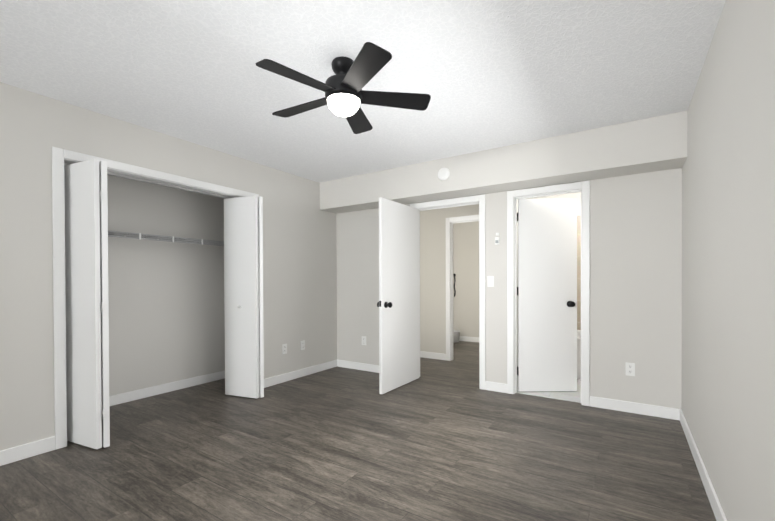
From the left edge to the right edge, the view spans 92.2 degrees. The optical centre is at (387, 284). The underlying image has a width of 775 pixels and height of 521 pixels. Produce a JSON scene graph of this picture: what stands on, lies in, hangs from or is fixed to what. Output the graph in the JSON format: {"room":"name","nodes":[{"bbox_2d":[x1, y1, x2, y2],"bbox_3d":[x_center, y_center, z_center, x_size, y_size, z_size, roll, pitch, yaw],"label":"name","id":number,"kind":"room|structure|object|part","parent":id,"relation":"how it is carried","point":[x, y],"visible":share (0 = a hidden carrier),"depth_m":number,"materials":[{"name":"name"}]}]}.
{"room":"empty bedroom","nodes":[
{"label":"empty bedroom","id":0,"kind":"room"},
{"bbox_2d":[107,175,224,395],"bbox_3d":[-2.281,-0.075,3.597,0.710,2.451,2.720,0,1,33],"label":"wall","id":1,"kind":"structure","parent":0,"point":[166,313],"depth_m":3.92,"materials":[{"name":"paint"}]},
{"bbox_2d":[108,230,223,245],"bbox_3d":[-2.357,-0.445,3.642,0.313,0.060,2.500,0,1,33],"label":"wire closet shelf","id":2,"kind":"object","parent":1,"relation":"attached to","point":[140,236],"visible":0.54,"depth_m":3.68,"materials":[{"name":"grey metal"}]},
{"bbox_2d":[109,370,224,405],"bbox_3d":[-2.231,1.103,3.576,0.600,0.095,2.500,0,1,33],"label":"baseboard","id":3,"kind":"structure","parent":1,"relation":"attached to","point":[150,391],"depth_m":3.92,"materials":[{"name":"white wood"}]},
{"bbox_2d":[0,82,336,450],"bbox_3d":[-2.084,-0.072,3.118,0.140,2.451,5.110,0,1,33],"label":"wall","id":4,"kind":"structure","parent":0,"point":[299,267],"depth_m":2.76,"materials":[{"name":"paint"}]},
{"bbox_2d":[0,436,54,465],"bbox_3d":[-2.814,1.118,1.849,0.013,0.095,1.806,0,1,33],"label":"baseboard","id":5,"kind":"structure","parent":4,"relation":"attached to","point":[21,452],"depth_m":2.48,"materials":[{"name":"white wood"}]},
{"bbox_2d":[64,159,109,448],"bbox_3d":[-2.150,0.139,2.703,0.410,2.012,0.195,0,1,33],"label":"bifold door","id":6,"kind":"structure","parent":4,"relation":"in","point":[87,299],"depth_m":2.62,"materials":[{"name":"white wood"}]},
{"bbox_2d":[64,162,233,198],"bbox_3d":[-1.944,-0.883,3.370,0.030,0.022,1.588,0,1,33],"label":"trim","id":7,"kind":"structure","parent":4,"relation":"attached to","point":[159,183],"depth_m":3.29,"materials":[{"name":"white wood"}]},
{"bbox_2d":[52,147,258,449],"bbox_3d":[-1.924,0.118,3.367,0.140,2.065,1.628,0,1,33],"label":"door frame","id":8,"kind":"structure","parent":4,"relation":"attached to","point":[153,179],"depth_m":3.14,"materials":[{"name":"white wood"}]},
{"bbox_2d":[224,196,263,398],"bbox_3d":[-1.436,0.127,3.821,0.418,2.012,0.249,0,1,33],"label":"bifold door","id":9,"kind":"structure","parent":4,"relation":"in","point":[243,294],"depth_m":3.74,"materials":[{"name":"white wood"}]},
{"bbox_2d":[282,344,286,353],"bbox_3d":[-1.200,0.756,4.353,0.009,0.115,0.070,0,1,33],"label":"electrical outlet","id":10,"kind":"object","parent":4,"relation":"attached to","point":[284,348],"visible":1,"depth_m":4.35,"materials":[{"name":"white plastic"}]},
{"bbox_2d":[264,360,336,387],"bbox_3d":[-1.039,1.090,4.599,0.013,0.095,1.288,0,1,33],"label":"baseboard","id":11,"kind":"structure","parent":4,"relation":"attached to","point":[271,381],"depth_m":4.52,"materials":[{"name":"white wood"}]},
{"bbox_2d":[300,340,304,349],"bbox_3d":[-1.044,0.754,4.595,0.009,0.115,0.070,0,1,33],"label":"electrical outlet","id":12,"kind":"object","parent":4,"relation":"attached to","point":[302,345],"visible":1,"depth_m":4.59,"materials":[{"name":"white plastic"}]},
{"bbox_2d":[0,341,715,520],"bbox_3d":[0.047,1.190,3.623,4.896,0.104,8.250,0,1,33],"label":"floor","id":13,"kind":"structure","parent":0,"point":[440,440],"depth_m":2.44,"materials":[{"name":"brown wood"}]},
{"bbox_2d":[453,326,459,342],"bbox_3d":[1.286,0.958,7.160,0.224,0.304,0.220,0,1,33],"label":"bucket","id":14,"kind":"object","parent":13,"relation":"on","point":[456,333],"visible":0.67,"depth_m":7.08,"materials":[{"name":"grey"}]},
{"bbox_2d":[577,330,580,378],"bbox_3d":[2.544,0.873,4.660,1.506,0.496,0.767,0,1,33],"label":"bathtub","id":15,"kind":"object","parent":13,"relation":"on","point":[578,354],"depth_m":4.39,"materials":[{"name":"white"}]},
{"bbox_2d":[0,0,725,182],"bbox_3d":[0.038,-1.359,3.604,4.896,0.100,8.250,0,1,33],"label":"ceiling","id":16,"kind":"structure","parent":0,"point":[487,74],"depth_m":2.23,"materials":[{"name":"white paint"}]},
{"bbox_2d":[256,42,430,133],"bbox_3d":[-0.285,-1.145,2.198,0.983,0.305,1.003,0,1,33],"label":"fan","id":17,"kind":"object","parent":16,"relation":"hanging from","point":[346,95],"visible":1,"depth_m":2.13,"materials":[{"name":"black metal"}]},
{"bbox_3d":[-0.258,-1.035,2.193,0.192,0.086,0.192,0,1,33],"label":"globe","id":18,"kind":"part","parent":17,"relation":"part of"},
{"bbox_2d":[453,221,478,336],"bbox_3d":[1.817,-0.117,7.086,2.330,2.451,0.110,0,1,33],"label":"wall","id":19,"kind":"structure","parent":0,"point":[466,272],"depth_m":7.20,"materials":[{"name":"paint"}]},
{"bbox_2d":[453,274,455,296],"bbox_3d":[1.318,0.024,7.332,0.044,0.451,0.026,0,1,33],"label":"hanging cord","id":20,"kind":"object","parent":19,"relation":"hanging from","point":[454,275],"visible":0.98,"depth_m":7.32,"materials":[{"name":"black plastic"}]},
{"bbox_2d":[459,336,478,341],"bbox_3d":[1.788,1.061,7.043,2.110,0.095,0.013,0,1,33],"label":"baseboard","id":21,"kind":"structure","parent":19,"relation":"attached to","point":[462,338],"depth_m":7.17,"materials":[{"name":"white wood"}]},
{"bbox_2d":[420,198,527,353],"bbox_3d":[0.841,-0.102,5.574,2.330,2.451,0.150,0,1,33],"label":"wall","id":22,"kind":"structure","parent":0,"point":[433,280],"depth_m":5.60,"materials":[{"name":"paint"}]},
{"bbox_2d":[420,351,445,359],"bbox_3d":[0.394,1.076,5.801,1.116,0.095,0.013,0,1,33],"label":"baseboard","id":23,"kind":"structure","parent":22,"relation":"attached to","point":[433,355],"depth_m":5.61,"materials":[{"name":"white wood"}]},
{"bbox_2d":[446,215,478,360],"bbox_3d":[1.282,0.077,5.281,0.938,2.094,0.126,0,1,33],"label":"door frame","id":24,"kind":"structure","parent":22,"relation":"attached to","point":[462,218],"depth_m":5.46,"materials":[{"name":"white wood"}]},
{"bbox_2d":[320,110,687,213],"bbox_3d":[0.781,-1.139,3.971,3.746,0.351,0.330,0,1,33],"label":"wall","id":25,"kind":"structure","parent":0,"point":[653,144],"depth_m":3.46,"materials":[{"name":"paint"}]},
{"bbox_2d":[438,168,449,180],"bbox_3d":[0.581,-1.147,3.882,0.132,0.132,0.036,0,1,33],"label":"smoke detector","id":26,"kind":"object","parent":25,"relation":"attached to","point":[443,174],"visible":1,"depth_m":3.87,"materials":[{"name":"white plastic"}]},
{"bbox_2d":[336,168,681,408],"bbox_3d":[0.904,-0.091,4.164,3.966,2.451,0.110,0,1,33],"label":"wall","id":27,"kind":"structure","parent":0,"point":[636,269],"depth_m":3.37,"materials":[{"name":"paint"}]},
{"bbox_2d":[337,359,378,372],"bbox_3d":[-0.197,1.086,4.814,1.134,0.095,0.013,0,1,33],"label":"baseboard","id":28,"kind":"structure","parent":27,"relation":"attached to","point":[340,363],"depth_m":4.93,"materials":[{"name":"white wood"}]},
{"bbox_2d":[362,336,365,344],"bbox_3d":[-0.309,0.742,4.886,0.070,0.115,0.009,0,1,33],"label":"electrical outlet","id":29,"kind":"object","parent":27,"relation":"attached to","point":[363,340],"visible":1,"depth_m":4.88,"materials":[{"name":"white plastic"}]},
{"bbox_2d":[377,197,418,393],"bbox_3d":[0.146,0.120,4.143,0.177,2.015,0.788,0,1,34],"label":"hall door","id":30,"kind":"structure","parent":27,"relation":"in","point":[398,304],"depth_m":4.07,"materials":[{"name":"white wood"}]},
{"bbox_2d":[410,194,485,389],"bbox_3d":[0.691,0.087,4.294,0.920,2.094,0.126,0,1,33],"label":"door frame","id":31,"kind":"structure","parent":27,"relation":"attached to","point":[482,367],"depth_m":4.02,"materials":[{"name":"white wood"}]},
{"bbox_2d":[419,203,478,210],"bbox_3d":[0.696,0.122,4.301,0.782,2.025,0.030,0,1,33],"label":"trim","id":32,"kind":"structure","parent":27,"relation":"attached to","point":[449,206],"depth_m":4.28,"materials":[{"name":"white wood"}]},
{"bbox_2d":[487,276,493,286],"bbox_3d":[1.096,-0.029,3.968,0.070,0.115,0.012,0,1,33],"label":"light switch","id":33,"kind":"object","parent":27,"relation":"attached to","point":[490,281],"visible":1,"depth_m":3.97,"materials":[{"name":"white plastic"}]},
{"bbox_2d":[495,233,499,244],"bbox_3d":[1.153,-0.477,3.922,0.044,0.125,0.020,0,1,33],"label":"thermostat","id":34,"kind":"object","parent":27,"relation":"attached to","point":[497,240],"visible":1,"depth_m":3.92,"materials":[{"name":"white plastic"}]},
{"bbox_2d":[517,199,576,390],"bbox_3d":[1.673,0.116,3.917,0.620,2.015,0.177,0,0,0],"label":"bathroom door","id":35,"kind":"structure","parent":27,"relation":"in","point":[547,294],"depth_m":3.90,"materials":[{"name":"white wood"}]},
{"bbox_2d":[507,181,589,405],"bbox_3d":[1.590,0.088,3.714,0.755,2.094,0.126,0,1,33],"label":"door frame","id":36,"kind":"structure","parent":27,"relation":"attached to","point":[584,186],"depth_m":3.54,"materials":[{"name":"white wood"}]},
{"bbox_2d":[626,362,634,375],"bbox_3d":[2.147,0.754,3.300,0.070,0.115,0.009,0,1,33],"label":"electrical outlet","id":37,"kind":"object","parent":27,"relation":"attached to","point":[630,369],"visible":1,"depth_m":3.30,"materials":[{"name":"white plastic"}]},
{"bbox_2d":[590,396,677,419],"bbox_3d":[2.154,1.089,3.295,0.649,0.095,0.013,0,1,33],"label":"baseboard","id":38,"kind":"structure","parent":27,"relation":"attached to","point":[612,404],"depth_m":3.28,"materials":[{"name":"white wood"}]},
{"bbox_2d":[517,200,517,365],"bbox_3d":[1.443,-0.096,4.489,0.140,2.451,1.020,0,1,33],"label":"wall","id":39,"kind":"structure","parent":0,"point":[517,200],"depth_m":4.61,"materials":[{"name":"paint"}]},
{"bbox_2d":[534,192,580,215],"bbox_3d":[2.775,-0.105,5.039,1.500,2.451,0.110,0,1,33],"label":"wall","id":40,"kind":"structure","parent":0,"point":[577,195],"depth_m":5.12,"materials":[{"name":"paint"}]},
{"bbox_2d":[577,216,580,329],"bbox_3d":[2.753,-0.129,4.981,1.526,1.600,0.012,0,1,33],"label":"wall tile","id":41,"kind":"structure","parent":40,"relation":"attached to","point":[578,272],"depth_m":5.07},
{"bbox_2d":[681,0,774,520],"bbox_3d":[1.167,-0.068,1.018,0.110,2.451,5.110,0,1,33],"label":"wall","id":42,"kind":"structure","parent":0,"point":[728,292],"depth_m":1.57,"materials":[{"name":"paint"}]},
{"bbox_2d":[678,409,726,520],"bbox_3d":[1.130,1.110,1.078,0.013,0.095,4.850,0,1,33],"label":"baseboard","id":43,"kind":"structure","parent":42,"relation":"attached to","point":[717,509],"depth_m":2.13,"materials":[{"name":"white wood"}]}
]}

